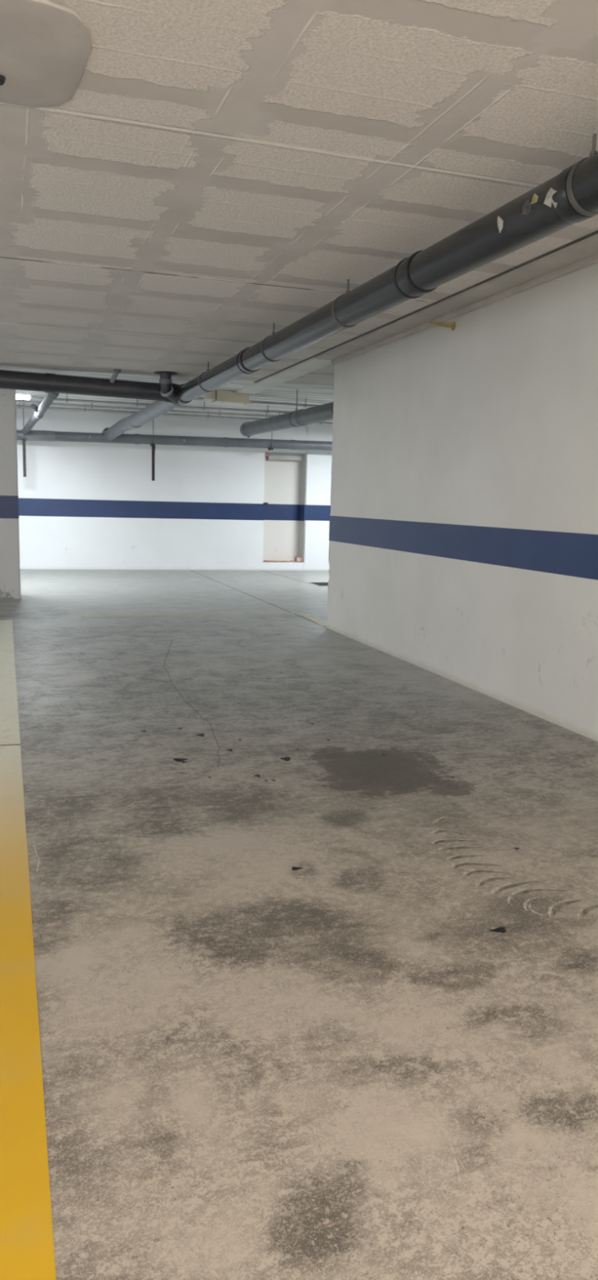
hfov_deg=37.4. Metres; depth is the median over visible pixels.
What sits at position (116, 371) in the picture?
pipe
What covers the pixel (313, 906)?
floor
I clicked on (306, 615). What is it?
floor marking
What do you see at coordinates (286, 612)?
floor marking
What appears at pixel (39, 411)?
pipe
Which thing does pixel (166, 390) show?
riser pipe
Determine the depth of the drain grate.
15.04 m
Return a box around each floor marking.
[0,620,56,1279]
[80,612,302,617]
[299,613,326,626]
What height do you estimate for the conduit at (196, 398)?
0.120 m
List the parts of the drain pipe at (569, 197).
rod, rod, rod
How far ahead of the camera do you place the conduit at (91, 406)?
14.43 m
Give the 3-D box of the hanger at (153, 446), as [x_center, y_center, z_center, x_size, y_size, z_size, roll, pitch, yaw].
[-2.693,-3.556,16.306,0.066,1.220,0.181,-2,9,-18]
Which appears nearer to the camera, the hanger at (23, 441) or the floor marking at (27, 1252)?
the floor marking at (27, 1252)
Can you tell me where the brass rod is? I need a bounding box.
[429,321,455,330]
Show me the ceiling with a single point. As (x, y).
(181, 181)
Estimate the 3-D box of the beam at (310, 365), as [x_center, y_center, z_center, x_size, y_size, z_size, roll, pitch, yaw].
[-0.237,-3.257,10.975,0.280,0.042,3.430,-2,9,-18]
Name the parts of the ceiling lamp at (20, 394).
casing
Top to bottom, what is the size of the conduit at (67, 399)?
0.125 m
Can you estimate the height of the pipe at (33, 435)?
0.326 m
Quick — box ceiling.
[0,0,597,422]
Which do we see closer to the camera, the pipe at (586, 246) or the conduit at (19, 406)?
the pipe at (586, 246)
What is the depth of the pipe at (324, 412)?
12.20 m
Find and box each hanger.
[22,407,26,476]
[150,419,155,480]
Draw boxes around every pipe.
[0,369,191,405]
[16,427,332,450]
[21,392,58,435]
[103,133,597,440]
[110,368,120,382]
[153,371,177,402]
[240,389,333,437]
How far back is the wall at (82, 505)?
16.90 m
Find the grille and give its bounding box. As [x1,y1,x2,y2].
[311,582,328,585]
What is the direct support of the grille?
attached to the drain grate
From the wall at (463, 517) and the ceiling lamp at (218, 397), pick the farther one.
the ceiling lamp at (218, 397)
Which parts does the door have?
sill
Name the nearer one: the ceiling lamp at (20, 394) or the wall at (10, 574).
the wall at (10, 574)
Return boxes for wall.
[0,388,22,599]
[16,408,332,570]
[326,262,597,742]
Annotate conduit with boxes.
[15,400,332,420]
[16,400,332,424]
[29,393,291,413]
[194,397,319,407]
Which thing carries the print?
on the floor
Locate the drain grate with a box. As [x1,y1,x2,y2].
[304,582,328,586]
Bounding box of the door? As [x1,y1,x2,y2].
[262,452,306,562]
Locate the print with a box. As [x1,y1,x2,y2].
[428,816,595,918]
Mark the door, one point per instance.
(284, 488)
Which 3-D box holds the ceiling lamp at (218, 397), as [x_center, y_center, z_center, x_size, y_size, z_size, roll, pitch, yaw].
[-1.035,-3.462,12.654,0.645,0.183,0.320,-2,9,-18]
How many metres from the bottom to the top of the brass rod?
0.064 m
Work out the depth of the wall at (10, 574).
11.59 m
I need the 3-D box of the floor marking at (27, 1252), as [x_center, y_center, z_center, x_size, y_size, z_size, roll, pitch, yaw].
[-1.263,0.783,3.792,0.174,0.001,12.850,-2,9,-18]
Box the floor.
[0,568,597,1279]
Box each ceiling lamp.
[15,389,31,399]
[203,390,250,405]
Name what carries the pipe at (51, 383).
hanging from the ceiling
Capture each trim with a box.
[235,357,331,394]
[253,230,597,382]
[331,253,597,364]
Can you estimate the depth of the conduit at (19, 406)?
15.23 m
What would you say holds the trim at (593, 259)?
attached to the wall at (463, 517)
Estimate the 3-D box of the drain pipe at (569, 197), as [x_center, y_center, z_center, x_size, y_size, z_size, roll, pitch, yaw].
[-0.064,-2.385,7.144,0.405,0.537,19.479,-2,10,-20]

